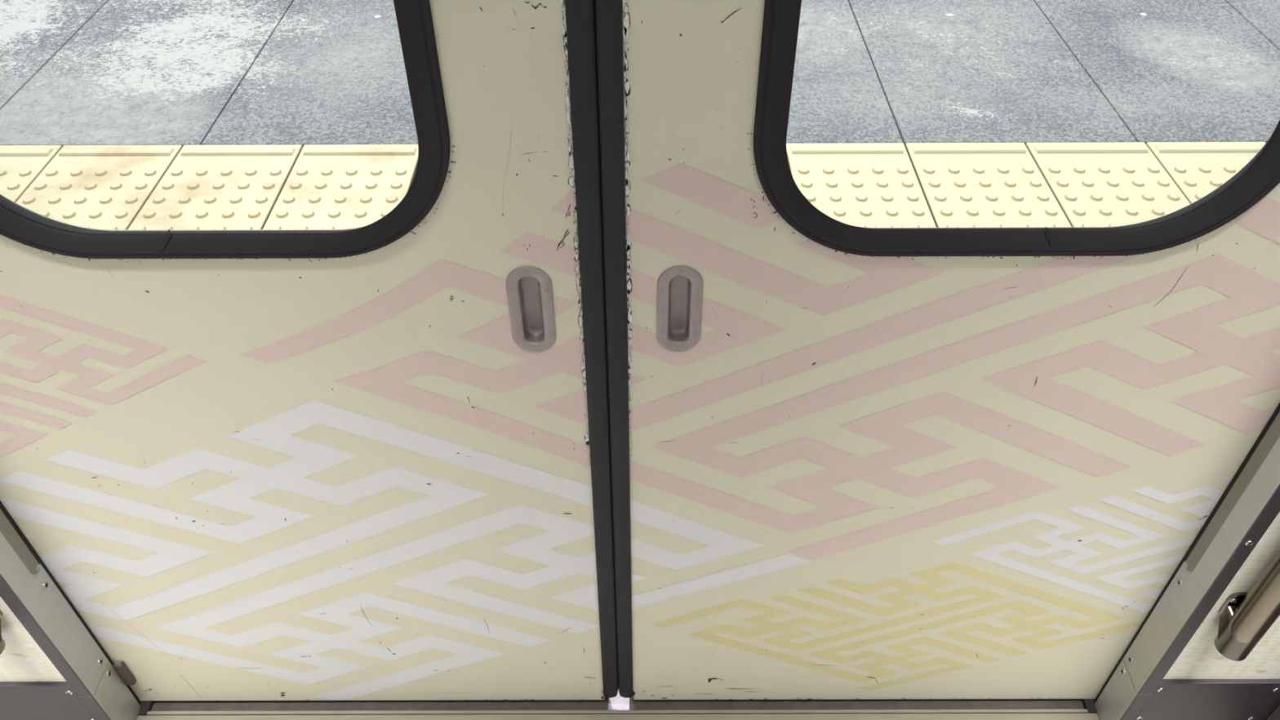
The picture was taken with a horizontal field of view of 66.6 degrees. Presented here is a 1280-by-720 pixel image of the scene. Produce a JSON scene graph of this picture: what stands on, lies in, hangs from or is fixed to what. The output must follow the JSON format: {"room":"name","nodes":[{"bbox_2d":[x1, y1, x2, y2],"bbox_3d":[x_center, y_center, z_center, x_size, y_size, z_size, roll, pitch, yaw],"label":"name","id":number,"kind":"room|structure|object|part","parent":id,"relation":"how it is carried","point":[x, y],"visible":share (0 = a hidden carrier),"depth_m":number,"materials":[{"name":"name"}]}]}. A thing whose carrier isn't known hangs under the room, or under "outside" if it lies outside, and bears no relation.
{"room":"transit interior","nodes":[
{"label":"transit interior","id":0,"kind":"room"},
{"bbox_2d":[0,596,96,719],"bbox_3d":[-1.664,-0.264,0.690,1.900,3.200,0.135,0,43,0],"label":"wall","id":1,"kind":"structure","parent":0,"point":[32,687],"depth_m":1.22,"materials":[{"name":"laminate"}]},
{"bbox_2d":[0,609,5,654],"bbox_3d":[-0.754,-0.171,0.666,0.044,1.370,0.041,0,43,0],"label":"grab bar","id":2,"kind":"object","parent":1,"relation":"attached to","point":[2,643],"visible":1,"depth_m":1.12,"materials":[{"name":"brown"}]},
{"bbox_3d":[-0.753,0.306,1.117,0.041,0.054,0.017,0,43,0],"label":"bracket arm","id":3,"kind":"part","parent":2,"relation":"part of","materials":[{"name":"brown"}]},
{"bbox_3d":[-1.664,-0.368,0.533,1.900,2.074,0.030,0,43,0],"label":"wall panel","id":4,"kind":"part","parent":1,"relation":"part of","materials":[{"name":"laminate"}]},
{"bbox_3d":[-1.661,0.460,1.281,1.900,0.158,0.024,0,43,0],"label":"kick plate","id":5,"kind":"part","parent":1,"relation":"part of","materials":[{"name":"metal"}]},
{"bbox_2d":[0,500,140,719],"bbox_3d":[-0.720,-0.256,0.648,0.052,2.060,0.057,0,43,0],"label":"door frame","id":6,"kind":"structure","parent":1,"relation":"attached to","point":[28,588],"depth_m":1.16,"materials":[{"name":"metal"}]},
{"bbox_3d":[-0.705,-0.379,0.530,0.018,1.720,0.050,0,43,0],"label":"post","id":7,"kind":"part","parent":6,"relation":"part of","materials":[{"name":"metal"}]},
{"bbox_3d":[-0.702,0.332,1.182,0.018,0.211,0.050,0,43,0],"label":"post","id":8,"kind":"part","parent":6,"relation":"part of","materials":[{"name":"metal"}]},
{"bbox_2d":[112,660,136,684],"bbox_3d":[-0.686,0.417,1.299,0.012,0.052,0.008,0,43,0],"label":"door stop","id":9,"kind":"object","parent":6,"relation":"attached to","point":[121,668],"visible":1,"depth_m":1.29,"materials":[{"name":"brown rubber"}]},
{"bbox_3d":[-0.687,0.399,1.282,0.010,0.001,0.007,0,43,0],"label":"wear plate","id":10,"kind":"part","parent":9,"relation":"part of","materials":[{"name":"silver metal"}]},
{"bbox_2d":[0,0,618,700],"bbox_3d":[-0.403,-0.214,0.747,0.742,1.878,0.042,0,43,0],"label":"door","id":11,"kind":"structure","parent":1,"relation":"in","point":[372,461],"depth_m":0.97,"materials":[{"name":"beige paint"}]},
{"bbox_3d":[-0.098,-0.044,0.881,0.041,0.100,0.003,0,43,0],"label":"handle","id":12,"kind":"part","parent":11,"relation":"part of","materials":[{"name":"metal"}]},
{"bbox_2d":[518,276,544,342],"bbox_3d":[-0.098,-0.049,0.886,0.018,0.078,0.012,0,43,0],"label":"cup","id":13,"kind":"object","parent":11,"relation":"on","point":[531,289],"depth_m":0.89,"materials":[{"name":"metal"}]},
{"bbox_2d":[1134,511,1279,719],"bbox_3d":[1.595,-0.272,0.685,1.900,3.200,0.135,0,43,0],"label":"wall","id":14,"kind":"structure","parent":0,"point":[1202,683],"depth_m":1.22,"materials":[{"name":"laminate"}]},
{"bbox_2d":[136,688,1098,719],"bbox_3d":[-0.031,0.482,1.386,1.382,0.051,0.270,0,43,0],"label":"door sill","id":15,"kind":"structure","parent":14,"relation":"attached to","point":[617,708],"depth_m":1.35,"materials":[{"name":"metal"}]},
{"bbox_3d":[-0.031,0.532,1.317,1.321,0.030,0.100,0,43,0],"label":"sill plate","id":16,"kind":"part","parent":15,"relation":"part of","materials":[{"name":"metal"}]},
{"bbox_2d":[594,0,1279,699],"bbox_3d":[0.337,-0.222,0.739,0.738,1.859,0.042,0,43,0],"label":"door","id":17,"kind":"structure","parent":14,"relation":"in","point":[847,462],"depth_m":0.96,"materials":[{"name":"beige paint"}]},
{"bbox_3d":[0.035,-0.045,0.881,0.041,0.100,0.003,0,43,0],"label":"handle","id":18,"kind":"part","parent":17,"relation":"part of","materials":[{"name":"metal"}]},
{"bbox_2d":[668,275,690,342],"bbox_3d":[0.035,-0.050,0.886,0.018,0.078,0.012,0,43,0],"label":"cup","id":19,"kind":"object","parent":17,"relation":"on","point":[679,286],"depth_m":0.90,"materials":[{"name":"metal"}]},
{"bbox_2d":[1094,403,1279,719],"bbox_3d":[0.651,-0.259,0.645,0.052,2.060,0.059,0,43,0],"label":"door frame","id":20,"kind":"structure","parent":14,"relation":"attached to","point":[1250,503],"depth_m":1.10,"materials":[{"name":"metal"}]},
{"bbox_3d":[0.638,0.328,1.180,0.018,0.211,0.050,0,43,0],"label":"post","id":21,"kind":"part","parent":20,"relation":"part of","materials":[{"name":"metal"}]},
{"bbox_3d":[0.635,-0.382,0.528,0.018,1.720,0.050,0,43,0],"label":"post","id":22,"kind":"part","parent":20,"relation":"part of","materials":[{"name":"metal"}]},
{"bbox_3d":[1.598,0.451,1.277,1.900,0.158,0.024,0,43,0],"label":"kick plate","id":23,"kind":"part","parent":14,"relation":"part of","materials":[{"name":"metal"}]},
{"bbox_3d":[1.595,-0.377,0.528,1.900,2.074,0.030,0,43,0],"label":"wall panel","id":24,"kind":"part","parent":14,"relation":"part of","materials":[{"name":"laminate"}]},
{"bbox_2d":[1213,549,1279,661],"bbox_3d":[0.682,-0.175,0.664,0.044,1.370,0.041,0,43,0],"label":"grab bar","id":25,"kind":"object","parent":14,"relation":"attached to","point":[1245,617],"visible":1,"depth_m":1.07,"materials":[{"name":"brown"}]},
{"bbox_3d":[0.683,0.302,1.115,0.041,0.054,0.017,0,43,0],"label":"bracket arm","id":26,"kind":"part","parent":25,"relation":"part of","materials":[{"name":"silver metal"}]},
{"bbox_3d":[0.004,1.445,0.346,5.200,0.059,2.695,0,43,0],"label":"floor","id":27,"kind":"structure","parent":0,"visible":0},
{"bbox_2d":[1266,704,1279,719],"bbox_3d":[0.827,0.500,1.031,0.020,0.400,0.402,0,43,0],"label":"end panel","id":28,"kind":"object","parent":27,"relation":"on","point":[1275,715],"visible":1,"depth_m":1.25,"materials":[{"name":"grey metal"}]},
{"bbox_3d":[-0.218,-1.658,4.492,5.370,1.103,4.500,0,43,0],"label":"platform bed","id":29,"kind":"object","parent":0,"visible":0},
{"bbox_2d":[0,0,108,109],"bbox_3d":[-2.011,-1.044,3.060,0.591,0.060,1.542,0,43,0],"label":"paving slab","id":30,"kind":"object","parent":29,"relation":"on","point":[32,32],"visible":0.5,"depth_m":2.97,"materials":[{"name":"grey concrete"}]},
{"bbox_2d":[0,0,293,146],"bbox_3d":[-1.415,-1.045,3.059,0.594,0.060,1.542,0,43,0],"label":"paving slab","id":31,"kind":"object","parent":29,"relation":"on","point":[137,72],"visible":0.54,"depth_m":2.75,"materials":[{"name":"grey concrete"}]},
{"bbox_2d":[201,0,417,145],"bbox_3d":[-0.817,-1.047,3.057,0.592,0.062,1.542,0,43,0],"label":"paving slab","id":32,"kind":"object","parent":29,"relation":"on","point":[331,72],"visible":0.69,"depth_m":2.71,"materials":[{"name":"white concrete"}]},
{"bbox_2d":[786,0,902,142],"bbox_3d":[0.372,-1.050,3.056,0.588,0.060,1.542,0,43,0],"label":"paving slab","id":33,"kind":"object","parent":29,"relation":"on","point":[837,95],"visible":0.28,"depth_m":2.69,"materials":[{"name":"grey concrete"}]},
{"bbox_2d":[848,0,1137,143],"bbox_3d":[0.965,-1.052,3.055,0.589,0.062,1.542,0,43,0],"label":"paving slab","id":34,"kind":"object","parent":29,"relation":"on","point":[947,71],"visible":0.77,"depth_m":2.74,"materials":[{"name":"white concrete"}]},
{"bbox_2d":[1033,0,1279,142],"bbox_3d":[1.566,-1.054,3.054,0.606,0.062,1.542,0,43,0],"label":"paving slab","id":35,"kind":"object","parent":29,"relation":"on","point":[1171,70],"visible":0.84,"depth_m":2.78,"materials":[{"name":"white concrete"}]},
{"bbox_2d":[1224,0,1279,50],"bbox_3d":[2.169,-1.055,3.054,0.591,0.060,1.542,0,43,0],"label":"paving slab","id":36,"kind":"object","parent":29,"relation":"on","point":[1264,15],"visible":0.4,"depth_m":3.03,"materials":[{"name":"grey concrete"}]},
{"bbox_3d":[-0.216,0.297,2.363,5.370,1.102,1.280,0,43,0],"label":"coping","id":37,"kind":"object","parent":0,"visible":0},
{"bbox_2d":[15,142,1191,230],"bbox_3d":[-0.218,-0.321,2.404,5.370,0.238,0.404,0,43,0],"label":"bedding","id":38,"kind":"object","parent":37,"relation":"on","point":[1145,143],"depth_m":2.34,"materials":[{"name":"grey concrete"}]},
{"bbox_2d":[0,144,418,230],"bbox_3d":[-1.157,-0.402,2.329,1.212,0.036,0.397,0,43,0],"label":"tactile paving","id":39,"kind":"structure","parent":38,"relation":"on","point":[212,186],"depth_m":2.33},
{"bbox_2d":[786,142,1266,227],"bbox_3d":[0.974,-0.408,2.326,1.212,0.036,0.397,0,43,0],"label":"tactile paving","id":40,"kind":"structure","parent":38,"relation":"on","point":[964,184],"depth_m":2.33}
]}

